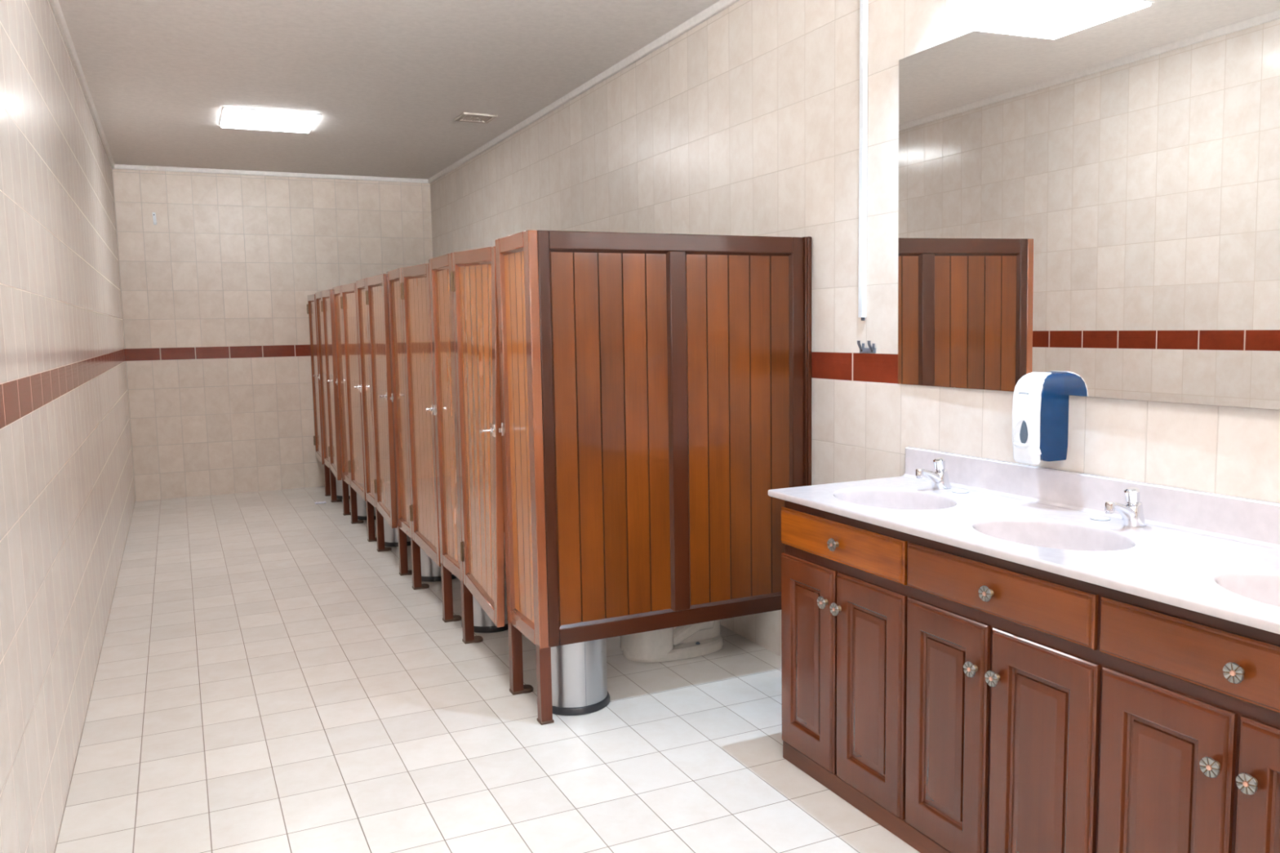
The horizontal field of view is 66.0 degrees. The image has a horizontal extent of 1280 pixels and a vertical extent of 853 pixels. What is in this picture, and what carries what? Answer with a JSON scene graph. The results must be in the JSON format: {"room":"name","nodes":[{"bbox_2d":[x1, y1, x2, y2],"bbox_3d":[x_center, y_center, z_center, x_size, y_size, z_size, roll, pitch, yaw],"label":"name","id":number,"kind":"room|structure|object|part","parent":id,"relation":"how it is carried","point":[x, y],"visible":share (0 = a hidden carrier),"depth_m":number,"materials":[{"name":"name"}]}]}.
{"room":"public restroom","nodes":[
{"label":"public restroom","id":0,"kind":"room"},
{"bbox_2d":[0,0,135,852],"bbox_3d":[-2.174,-0.323,3.565,0.100,2.898,10.930,-4,6,-25],"label":"wall","id":1,"kind":"structure","parent":0,"point":[67,488],"depth_m":3.33,"materials":[{"name":"beige tile"}]},
{"bbox_2d":[49,0,114,168],"bbox_3d":[-2.143,-1.750,3.447,0.024,0.036,10.930,-4,6,-25],"label":"trim","id":2,"kind":"structure","parent":1,"relation":"attached to","point":[55,5],"depth_m":5.28,"materials":[{"name":"paint"}]},
{"bbox_2d":[111,168,432,501],"bbox_3d":[-3.252,-0.868,9.127,2.915,2.898,0.100,-4,6,-25],"label":"wall","id":3,"kind":"structure","parent":0,"point":[215,292],"depth_m":8.88,"materials":[{"name":"beige tile"}]},
{"bbox_2d":[151,212,156,224],"bbox_3d":[-4.202,-1.800,8.528,0.031,0.104,0.016,-4,6,-25],"label":"plate","id":4,"kind":"object","parent":3,"relation":"attached to","point":[153,213],"visible":1,"depth_m":8.53,"materials":[{"name":"white plastic"}]},
{"bbox_2d":[113,164,430,183],"bbox_3d":[-3.250,-2.286,8.927,2.715,0.036,0.024,-4,6,-25],"label":"trim","id":5,"kind":"structure","parent":3,"relation":"attached to","point":[116,166],"depth_m":8.87,"materials":[{"name":"paint"}]},
{"bbox_2d":[306,293,324,464],"bbox_3d":[-2.954,-0.438,8.943,0.078,1.516,0.548,-4,6,-25],"label":"door","id":6,"kind":"structure","parent":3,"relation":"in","point":[311,306],"depth_m":9.01,"materials":[{"name":"brown wood"}]},
{"bbox_3d":[-2.934,-0.441,8.952,0.021,1.409,0.449,-4,6,-25],"label":"board panel","id":7,"kind":"part","parent":6,"relation":"part of","materials":[{"name":"brown wood"}]},
{"bbox_2d":[58,0,719,178],"bbox_3d":[-0.927,-1.896,4.009,2.915,0.100,11.130,-4,6,-25],"label":"ceiling","id":8,"kind":"structure","parent":0,"point":[388,82],"depth_m":5.44,"materials":[{"name":"paint"}]},
{"bbox_2d":[219,106,320,133],"bbox_3d":[-2.529,-2.084,6.721,0.604,0.018,0.604,-4,6,-25],"label":"recessed light","id":9,"kind":"object","parent":8,"relation":"in","point":[231,117],"visible":1,"depth_m":6.65,"materials":[{"name":"white plastic"}]},
{"bbox_2d":[454,111,497,123],"bbox_3d":[-1.123,-2.113,6.744,0.236,0.014,0.236,-4,6,-25],"label":"ceiling vent","id":10,"kind":"object","parent":8,"relation":"in","point":[464,117],"visible":1,"depth_m":6.73,"materials":[{"name":"plastic"}]},
{"bbox_2d":[460,115,491,121],"bbox_3d":[-1.123,-2.112,6.744,0.180,0.010,0.180,-4,6,-25],"label":"grille","id":11,"kind":"object","parent":10,"relation":"attached to","point":[463,117],"depth_m":6.75,"materials":[{"name":"plastic"}]},
{"bbox_2d":[54,485,919,852],"bbox_3d":[-0.875,1.086,4.311,2.915,0.100,11.130,-4,6,-25],"label":"floor","id":12,"kind":"structure","parent":0,"point":[268,678],"depth_m":3.62,"materials":[{"name":"white tile"}]},
{"bbox_2d":[314,501,326,504],"bbox_3d":[-2.720,0.648,8.388,0.090,0.014,0.060,-4,6,-25],"label":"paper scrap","id":13,"kind":"object","parent":12,"relation":"on","point":[323,502],"visible":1,"depth_m":8.38,"materials":[{"name":"white paper"}]},
{"bbox_2d":[315,291,342,502],"bbox_3d":[-2.703,-0.262,8.536,0.101,1.793,0.426,-4,6,-25],"label":"panel","id":14,"kind":"object","parent":12,"relation":"on","point":[330,479],"visible":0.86,"depth_m":8.59,"materials":[{"name":"brown wood"}]},
{"bbox_3d":[-2.725,-0.403,8.515,0.035,1.506,0.420,-4,6,-25],"label":"frame","id":15,"kind":"part","parent":14,"relation":"part of","materials":[{"name":"brown wood"}]},
{"bbox_3d":[-2.722,-0.405,8.516,0.014,1.401,0.308,-4,6,-25],"label":"board panel","id":16,"kind":"part","parent":14,"relation":"part of","materials":[{"name":"brown wood"}]},
{"bbox_3d":[-2.781,0.465,8.763,0.044,0.289,0.044,-4,6,-25],"label":"leg","id":17,"kind":"part","parent":14,"relation":"part of","materials":[{"name":"brown wood"}]},
{"bbox_2d":[320,289,341,480],"bbox_3d":[-2.535,-0.352,8.033,0.080,1.518,0.617,-4,6,-23],"label":"door","id":18,"kind":"structure","parent":14,"relation":"attached to","point":[326,304],"depth_m":8.02,"materials":[{"name":"brown wood"}]},
{"bbox_3d":[-2.514,-0.355,8.043,0.024,1.411,0.519,-3,6,-23],"label":"board panel","id":19,"kind":"part","parent":18,"relation":"part of","materials":[{"name":"brown wood"}]},
{"bbox_3d":[-2.628,0.495,8.438,0.044,0.289,0.044,-4,6,-25],"label":"leg","id":20,"kind":"part","parent":14,"relation":"part of","materials":[{"name":"brown wood"}]},
{"bbox_2d":[335,477,350,499],"bbox_3d":[-2.560,0.389,8.684,0.284,0.464,0.284,-4,6,-25],"label":"waste bin","id":21,"kind":"object","parent":12,"relation":"on","point":[339,483],"visible":0.06,"depth_m":8.58,"materials":[{"name":"silver metal"}]},
{"bbox_2d":[332,285,364,524],"bbox_3d":[-2.254,-0.173,7.588,0.101,1.793,0.451,-4,6,-25],"label":"panel","id":22,"kind":"object","parent":12,"relation":"on","point":[340,383],"visible":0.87,"depth_m":7.63,"materials":[{"name":"brown wood"}]},
{"bbox_3d":[-2.277,-0.315,7.567,0.035,1.506,0.445,-4,6,-25],"label":"frame","id":23,"kind":"part","parent":22,"relation":"part of","materials":[{"name":"brown wood"}]},
{"bbox_3d":[-2.274,-0.317,7.568,0.014,1.401,0.333,-4,6,-25],"label":"board panel","id":24,"kind":"part","parent":22,"relation":"part of","materials":[{"name":"brown wood"}]},
{"bbox_3d":[-2.338,0.552,7.826,0.044,0.289,0.044,-4,6,-25],"label":"leg","id":25,"kind":"part","parent":22,"relation":"part of","materials":[{"name":"brown wood"}]},
{"bbox_2d":[340,282,365,501],"bbox_3d":[-2.062,-0.262,7.064,0.071,1.518,0.650,-4,6,-25],"label":"door","id":26,"kind":"structure","parent":22,"relation":"attached to","point":[348,296],"depth_m":7.12,"materials":[{"name":"brown wood"}]},
{"bbox_3d":[-2.041,-0.265,7.073,0.016,1.411,0.552,-4,6,-25],"label":"board panel","id":27,"kind":"part","parent":26,"relation":"part of","materials":[{"name":"brown wood"}]},
{"bbox_3d":[-2.174,0.584,7.479,0.044,0.289,0.044,-4,6,-25],"label":"leg","id":28,"kind":"part","parent":22,"relation":"part of","materials":[{"name":"brown wood"}]},
{"bbox_2d":[356,493,375,519],"bbox_3d":[-2.104,0.479,7.720,0.284,0.464,0.284,-4,6,-25],"label":"waste bin","id":29,"kind":"object","parent":12,"relation":"on","point":[361,503],"visible":0.16,"depth_m":7.61,"materials":[{"name":"silver metal"}]},
{"bbox_2d":[355,277,391,551],"bbox_3d":[-1.793,-0.083,6.613,0.101,1.793,0.417,-4,6,-25],"label":"panel","id":30,"kind":"object","parent":12,"relation":"on","point":[365,388],"visible":0.84,"depth_m":6.65,"materials":[{"name":"brown wood"}]},
{"bbox_3d":[-1.815,-0.224,6.593,0.035,1.506,0.411,-4,6,-25],"label":"frame","id":31,"kind":"part","parent":30,"relation":"part of","materials":[{"name":"brown wood"}]},
{"bbox_3d":[-1.812,-0.226,6.594,0.014,1.401,0.299,-4,6,-25],"label":"board panel","id":32,"kind":"part","parent":30,"relation":"part of","materials":[{"name":"brown wood"}]},
{"bbox_3d":[-1.869,0.644,6.836,0.044,0.289,0.044,-4,6,-25],"label":"leg","id":33,"kind":"part","parent":30,"relation":"part of","materials":[{"name":"brown wood"}]},
{"bbox_3d":[-1.720,0.673,6.520,0.044,0.289,0.044,-4,6,-25],"label":"leg","id":34,"kind":"part","parent":30,"relation":"part of","materials":[{"name":"brown wood"}]},
{"bbox_2d":[365,273,397,528],"bbox_3d":[-1.620,-0.173,6.097,0.084,1.516,0.654,-4,6,-24],"label":"door","id":35,"kind":"structure","parent":30,"relation":"attached to","point":[376,299],"depth_m":6.08,"materials":[{"name":"brown wood"}]},
{"bbox_3d":[-1.598,-0.175,6.107,0.026,1.410,0.556,-4,6,-24],"label":"board panel","id":36,"kind":"part","parent":35,"relation":"part of","materials":[{"name":"brown wood"}]},
{"bbox_2d":[383,518,410,546],"bbox_3d":[-1.650,0.568,6.761,0.284,0.464,0.284,-4,6,-25],"label":"waste bin","id":37,"kind":"object","parent":12,"relation":"on","point":[391,540],"visible":0.12,"depth_m":6.65,"materials":[{"name":"silver metal"}]},
{"bbox_2d":[386,267,429,590],"bbox_3d":[-1.336,0.007,5.648,0.101,1.793,0.424,-4,6,-25],"label":"panel","id":38,"kind":"object","parent":12,"relation":"on","point":[395,304],"visible":0.84,"depth_m":5.67,"materials":[{"name":"brown wood"}]},
{"bbox_3d":[-1.359,-0.135,5.627,0.035,1.506,0.418,-4,6,-25],"label":"frame","id":39,"kind":"part","parent":38,"relation":"part of","materials":[{"name":"brown wood"}]},
{"bbox_3d":[-1.356,-0.136,5.629,0.014,1.401,0.306,-4,6,-25],"label":"board panel","id":40,"kind":"part","parent":38,"relation":"part of","materials":[{"name":"brown wood"}]},
{"bbox_3d":[-1.414,0.734,5.874,0.044,0.289,0.044,-4,6,-25],"label":"leg","id":41,"kind":"part","parent":38,"relation":"part of","materials":[{"name":"brown wood"}]},
{"bbox_3d":[-1.261,0.764,5.552,0.044,0.289,0.044,-4,6,-25],"label":"leg","id":42,"kind":"part","parent":38,"relation":"part of","materials":[{"name":"brown wood"}]},
{"bbox_2d":[400,262,440,566],"bbox_3d":[-1.151,-0.080,5.145,0.068,1.524,0.634,-4,6,-25],"label":"door","id":43,"kind":"structure","parent":38,"relation":"attached to","point":[415,284],"depth_m":5.17,"materials":[{"name":"brown wood"}]},
{"bbox_3d":[-1.132,-0.083,5.153,0.018,1.416,0.536,-4,6,-25],"label":"board panel","id":44,"kind":"part","parent":43,"relation":"part of","materials":[{"name":"brown wood"}]},
{"bbox_2d":[420,547,457,582],"bbox_3d":[-1.204,0.655,5.819,0.284,0.464,0.284,-4,6,-25],"label":"waste bin","id":45,"kind":"object","parent":12,"relation":"on","point":[430,571],"visible":0.17,"depth_m":5.71,"materials":[{"name":"silver metal"}]},
{"bbox_2d":[428,252,483,644],"bbox_3d":[-0.881,0.097,4.687,0.101,1.793,0.446,-4,6,-25],"label":"panel","id":46,"kind":"object","parent":12,"relation":"on","point":[445,410],"visible":0.92,"depth_m":4.69,"materials":[{"name":"brown wood"}]},
{"bbox_3d":[-1.013,-0.081,4.840,0.013,0.050,0.020,-4,6,-25],"label":"strike plate","id":47,"kind":"part","parent":46,"relation":"part of","materials":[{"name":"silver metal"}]},
{"bbox_3d":[-0.904,-0.045,4.666,0.035,1.506,0.440,-4,6,-25],"label":"frame","id":48,"kind":"part","parent":46,"relation":"part of","materials":[{"name":"brown wood"}]},
{"bbox_3d":[-0.964,0.822,4.923,0.044,0.289,0.044,-4,6,-25],"label":"leg","id":49,"kind":"part","parent":46,"relation":"part of","materials":[{"name":"brown wood"}]},
{"bbox_3d":[-0.901,-0.047,4.668,0.014,1.401,0.328,-4,6,-25],"label":"board panel","id":50,"kind":"part","parent":46,"relation":"part of","materials":[{"name":"brown wood"}]},
{"bbox_3d":[-0.802,0.854,4.581,0.044,0.289,0.044,-4,6,-25],"label":"leg","id":51,"kind":"part","parent":46,"relation":"part of","materials":[{"name":"brown wood"}]},
{"bbox_2d":[450,245,504,627],"bbox_3d":[-0.707,0.015,4.157,0.110,1.530,0.654,-4,6,-25],"label":"door","id":52,"kind":"structure","parent":46,"relation":"attached to","point":[473,273],"depth_m":4.14,"materials":[{"name":"brown wood"}]},
{"bbox_3d":[-0.683,0.012,4.167,0.049,1.422,0.555,-4,6,-25],"label":"board panel","id":53,"kind":"part","parent":52,"relation":"part of","materials":[{"name":"brown wood"}]},
{"bbox_2d":[461,550,508,632],"bbox_3d":[-0.742,0.747,4.842,0.284,0.464,0.284,-4,6,-25],"label":"waste bin","id":54,"kind":"object","parent":12,"relation":"on","point":[482,623],"visible":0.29,"depth_m":4.73,"materials":[{"name":"silver metal"}]},
{"bbox_2d":[494,230,554,724],"bbox_3d":[-0.424,0.187,3.721,0.101,1.793,0.396,-4,6,-25],"label":"panel","id":55,"kind":"object","parent":12,"relation":"on","point":[521,430],"visible":1,"depth_m":3.67,"materials":[{"name":"brown wood"}]},
{"bbox_3d":[-0.545,0.011,3.852,0.013,0.050,0.020,-4,6,-25],"label":"strike plate","id":56,"kind":"part","parent":55,"relation":"part of","materials":[{"name":"silver metal"}]},
{"bbox_3d":[-0.496,0.914,3.935,0.044,0.289,0.044,-4,6,-25],"label":"leg","id":57,"kind":"part","parent":55,"relation":"part of","materials":[{"name":"brown wood"}]},
{"bbox_3d":[-0.443,0.043,3.700,0.014,1.401,0.283,-4,6,-25],"label":"board panel","id":58,"kind":"part","parent":55,"relation":"part of","materials":[{"name":"brown wood"}]},
{"bbox_3d":[-0.353,0.942,3.633,0.044,0.289,0.044,-4,6,-25],"label":"leg","id":59,"kind":"part","parent":55,"relation":"part of","materials":[{"name":"brown wood"}]},
{"bbox_2d":[551,638,609,715],"bbox_3d":[-0.263,0.842,3.816,0.284,0.464,0.284,-4,6,-25],"label":"waste bin","id":60,"kind":"object","parent":12,"relation":"on","point":[579,674],"visible":0.41,"depth_m":3.71,"materials":[{"name":"silver metal"}]},
{"bbox_2d":[620,619,724,662],"bbox_3d":[0.167,0.630,4.412,0.668,0.750,0.436,-4,6,-25],"label":"toilet","id":61,"kind":"object","parent":12,"relation":"on","point":[691,641],"visible":0.27,"depth_m":4.32,"materials":[{"name":"ceramic"}]},
{"bbox_2d":[781,500,1279,852],"bbox_3d":[1.103,0.736,2.542,0.588,0.885,1.865,-4,6,-25],"label":"vanity cabinet","id":62,"kind":"object","parent":12,"relation":"on","point":[961,700],"visible":0.98,"depth_m":2.36,"materials":[{"name":"brown wood"}]},
{"bbox_3d":[0.534,0.747,3.148,0.020,0.644,0.290,-4,6,-25],"label":"door","id":63,"kind":"part","parent":62,"relation":"part of","materials":[{"name":"brown wood"}]},
{"bbox_3d":[0.560,0.537,3.011,0.026,0.039,0.039,-4,6,-25],"label":"knob","id":64,"kind":"part","parent":62,"relation":"part of","materials":[{"name":"silver metal"}]},
{"bbox_3d":[0.579,0.353,2.945,0.026,0.039,0.039,-4,6,-25],"label":"knob","id":65,"kind":"part","parent":62,"relation":"part of","materials":[{"name":"silver metal"}]},
{"bbox_3d":[0.588,0.547,2.952,0.026,0.039,0.039,-4,6,-25],"label":"knob","id":66,"kind":"part","parent":62,"relation":"part of","materials":[{"name":"silver metal"}]},
{"bbox_3d":[0.594,0.349,2.965,0.020,0.123,0.604,-4,6,-25],"label":"drawer","id":67,"kind":"part","parent":62,"relation":"part of","materials":[{"name":"brown wood"}]},
{"bbox_3d":[0.666,0.773,2.870,0.020,0.644,0.305,-4,6,-25],"label":"door","id":68,"kind":"part","parent":62,"relation":"part of","materials":[{"name":"brown wood"}]},
{"bbox_3d":[0.798,0.799,2.590,0.020,0.644,0.294,-4,6,-25],"label":"door","id":69,"kind":"part","parent":62,"relation":"part of","materials":[{"name":"brown wood"}]},
{"bbox_3d":[0.826,0.604,2.452,0.026,0.039,0.039,-4,6,-25],"label":"knob","id":70,"kind":"part","parent":62,"relation":"part of","materials":[{"name":"silver metal"}]},
{"bbox_3d":[0.842,0.405,2.389,0.026,0.039,0.039,-4,6,-25],"label":"knob","id":71,"kind":"part","parent":62,"relation":"part of","materials":[{"name":"silver metal"}]},
{"bbox_3d":[0.857,0.610,2.386,0.026,0.039,0.039,-4,6,-25],"label":"knob","id":72,"kind":"part","parent":62,"relation":"part of","materials":[{"name":"silver metal"}]},
{"bbox_3d":[0.857,0.401,2.409,0.020,0.123,0.604,-4,6,-25],"label":"drawer","id":73,"kind":"part","parent":62,"relation":"part of","materials":[{"name":"brown wood"}]},
{"bbox_2d":[768,446,1279,634],"bbox_3d":[1.095,0.295,2.501,0.585,0.254,1.922,-4,6,-25],"label":"countertop","id":74,"kind":"structure","parent":62,"relation":"on","point":[1213,554],"depth_m":2.54,"materials":[{"name":"stone"}]},
{"bbox_2d":[832,487,956,510],"bbox_3d":[0.783,0.296,3.054,0.324,0.152,0.432,-4,6,-25],"label":"basin","id":75,"kind":"object","parent":74,"relation":"in","point":[870,498],"depth_m":3.20,"materials":[{"name":"white ceramic"}]},
{"bbox_2d":[915,457,951,489],"bbox_3d":[0.948,0.152,3.185,0.137,0.101,0.054,-4,6,-25],"label":"tap","id":76,"kind":"object","parent":74,"relation":"on","point":[939,477],"visible":1,"depth_m":3.18,"materials":[{"name":"silver metal"}]},
{"bbox_3d":[0.942,0.165,3.183,0.097,0.065,0.042,-4,6,-25],"label":"spout","id":77,"kind":"part","parent":76,"relation":"part of","materials":[{"name":"silver metal"}]},
{"bbox_2d":[971,517,1137,551],"bbox_3d":[1.045,0.346,2.514,0.324,0.152,0.432,-4,6,-25],"label":"basin","id":78,"kind":"object","parent":74,"relation":"in","point":[1040,534],"depth_m":2.65,"materials":[{"name":"white ceramic"}]},
{"bbox_2d":[1104,487,1146,527],"bbox_3d":[1.260,0.210,2.559,0.137,0.101,0.054,-4,6,-25],"label":"tap","id":79,"kind":"object","parent":74,"relation":"on","point":[1131,513],"visible":1,"depth_m":2.55,"materials":[{"name":"silver metal"}]},
{"bbox_3d":[1.254,0.223,2.557,0.097,0.065,0.042,-4,6,-25],"label":"spout","id":80,"kind":"part","parent":79,"relation":"part of","materials":[{"name":"silver metal"}]},
{"bbox_2d":[1213,569,1279,606],"bbox_3d":[1.340,0.402,1.910,0.324,0.152,0.432,-4,6,-25],"label":"basin","id":81,"kind":"object","parent":74,"relation":"in","point":[1262,587],"depth_m":2.10,"materials":[{"name":"white ceramic"}]},
{"bbox_3d":[0.933,0.826,2.306,0.020,0.644,0.305,-4,6,-25],"label":"door","id":82,"kind":"part","parent":62,"relation":"part of","materials":[{"name":"brown wood"}]},
{"bbox_3d":[1.065,0.852,2.026,0.020,0.644,0.294,-4,6,-25],"label":"door","id":83,"kind":"part","parent":62,"relation":"part of","materials":[{"name":"brown wood"}]},
{"bbox_3d":[1.122,0.453,1.850,0.020,0.123,0.610,-4,6,-25],"label":"drawer","id":84,"kind":"part","parent":62,"relation":"part of","materials":[{"name":"brown wood"}]},
{"bbox_3d":[1.094,0.650,1.884,0.026,0.039,0.039,-4,6,-25],"label":"knob","id":85,"kind":"part","parent":62,"relation":"part of","materials":[{"name":"silver metal"}]},
{"bbox_3d":[1.107,0.457,1.830,0.026,0.039,0.039,-4,6,-25],"label":"knob","id":86,"kind":"part","parent":62,"relation":"part of","materials":[{"name":"silver metal"}]},
{"bbox_3d":[1.125,0.658,1.819,0.026,0.039,0.039,-4,6,-25],"label":"knob","id":87,"kind":"part","parent":62,"relation":"part of","materials":[{"name":"silver metal"}]},
{"bbox_3d":[1.195,0.877,1.752,0.020,0.644,0.291,-4,6,-25],"label":"door","id":88,"kind":"part","parent":62,"relation":"part of","materials":[{"name":"brown wood"}]},
{"bbox_2d":[430,0,1279,656],"bbox_3d":[0.372,-0.487,4.755,0.100,2.898,10.930,-4,6,-25],"label":"wall","id":89,"kind":"structure","parent":0,"point":[746,122],"depth_m":3.88,"materials":[{"name":"beige tile"}]},
{"bbox_2d":[427,0,739,182],"bbox_3d":[0.291,-1.907,4.585,0.024,0.036,10.930,-4,6,-25],"label":"trim","id":90,"kind":"structure","parent":89,"relation":"attached to","point":[721,5],"depth_m":5.59,"materials":[{"name":"paint"}]},
{"bbox_2d":[537,230,811,647],"bbox_3d":[0.168,0.025,3.784,1.148,1.508,0.066,-4,6,-25],"label":"wall","id":91,"kind":"structure","parent":89,"relation":"attached to","point":[676,369],"depth_m":3.75,"materials":[{"name":"brown wood"}]},
{"bbox_3d":[-0.101,0.043,3.666,0.480,1.388,0.014,-4,6,-25],"label":"board panel","id":92,"kind":"part","parent":91,"relation":"part of","materials":[{"name":"brown wood"}]},
{"bbox_3d":[0.392,0.011,3.896,0.484,1.388,0.014,-4,6,-25],"label":"board panel","id":93,"kind":"part","parent":91,"relation":"part of","materials":[{"name":"brown wood"}]},
{"bbox_3d":[0.673,-0.008,4.021,0.031,1.508,0.066,-4,6,-25],"label":"wall post","id":94,"kind":"part","parent":91,"relation":"part of","materials":[{"name":"brown wood"}]},
{"bbox_2d":[857,0,867,320],"bbox_3d":[0.812,-1.092,3.591,0.016,1.404,0.032,-4,6,-25],"label":"conduit","id":95,"kind":"object","parent":89,"relation":"attached to","point":[863,126],"visible":1,"depth_m":3.60,"materials":[{"name":"white plastic"}]},
{"bbox_2d":[857,340,875,353],"bbox_3d":[0.838,-0.295,3.646,0.020,0.046,0.092,-4,6,-25],"label":"bracket","id":96,"kind":"object","parent":89,"relation":"attached to","point":[871,349],"visible":1,"depth_m":3.64,"materials":[{"name":"silver metal"}]},
{"bbox_3d":[0.844,-0.282,3.651,0.008,0.019,0.090,-4,6,-25],"label":"plate","id":97,"kind":"part","parent":96,"relation":"part of","materials":[{"name":"silver metal"}]},
{"bbox_2d":[1012,372,1069,464],"bbox_3d":[1.157,-0.026,2.866,0.130,0.263,0.103,-4,6,-25],"label":"soap dispenser","id":98,"kind":"object","parent":89,"relation":"attached to","point":[1040,404],"visible":1,"depth_m":2.83,"materials":[{"name":"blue plastic"}]},
{"bbox_3d":[1.118,0.046,2.854,0.024,0.125,0.087,-4,6,-25],"label":"push lever","id":99,"kind":"part","parent":98,"relation":"part of","materials":[{"name":"white plastic"}]},
{"bbox_2d":[897,0,1279,409],"bbox_3d":[1.314,-0.623,2.548,0.045,1.112,1.975,-4,6,-25],"label":"wall mirror","id":100,"kind":"object","parent":89,"relation":"attached to","point":[1089,190],"visible":1,"depth_m":2.68,"materials":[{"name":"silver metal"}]},
{"bbox_2d":[902,446,1279,549],"bbox_3d":[1.344,0.203,2.608,0.034,0.102,1.918,-4,6,-25],"label":"backsplash","id":101,"kind":"structure","parent":89,"relation":"attached to","point":[1245,520],"depth_m":2.71,"materials":[{"name":"stone"}]}
]}

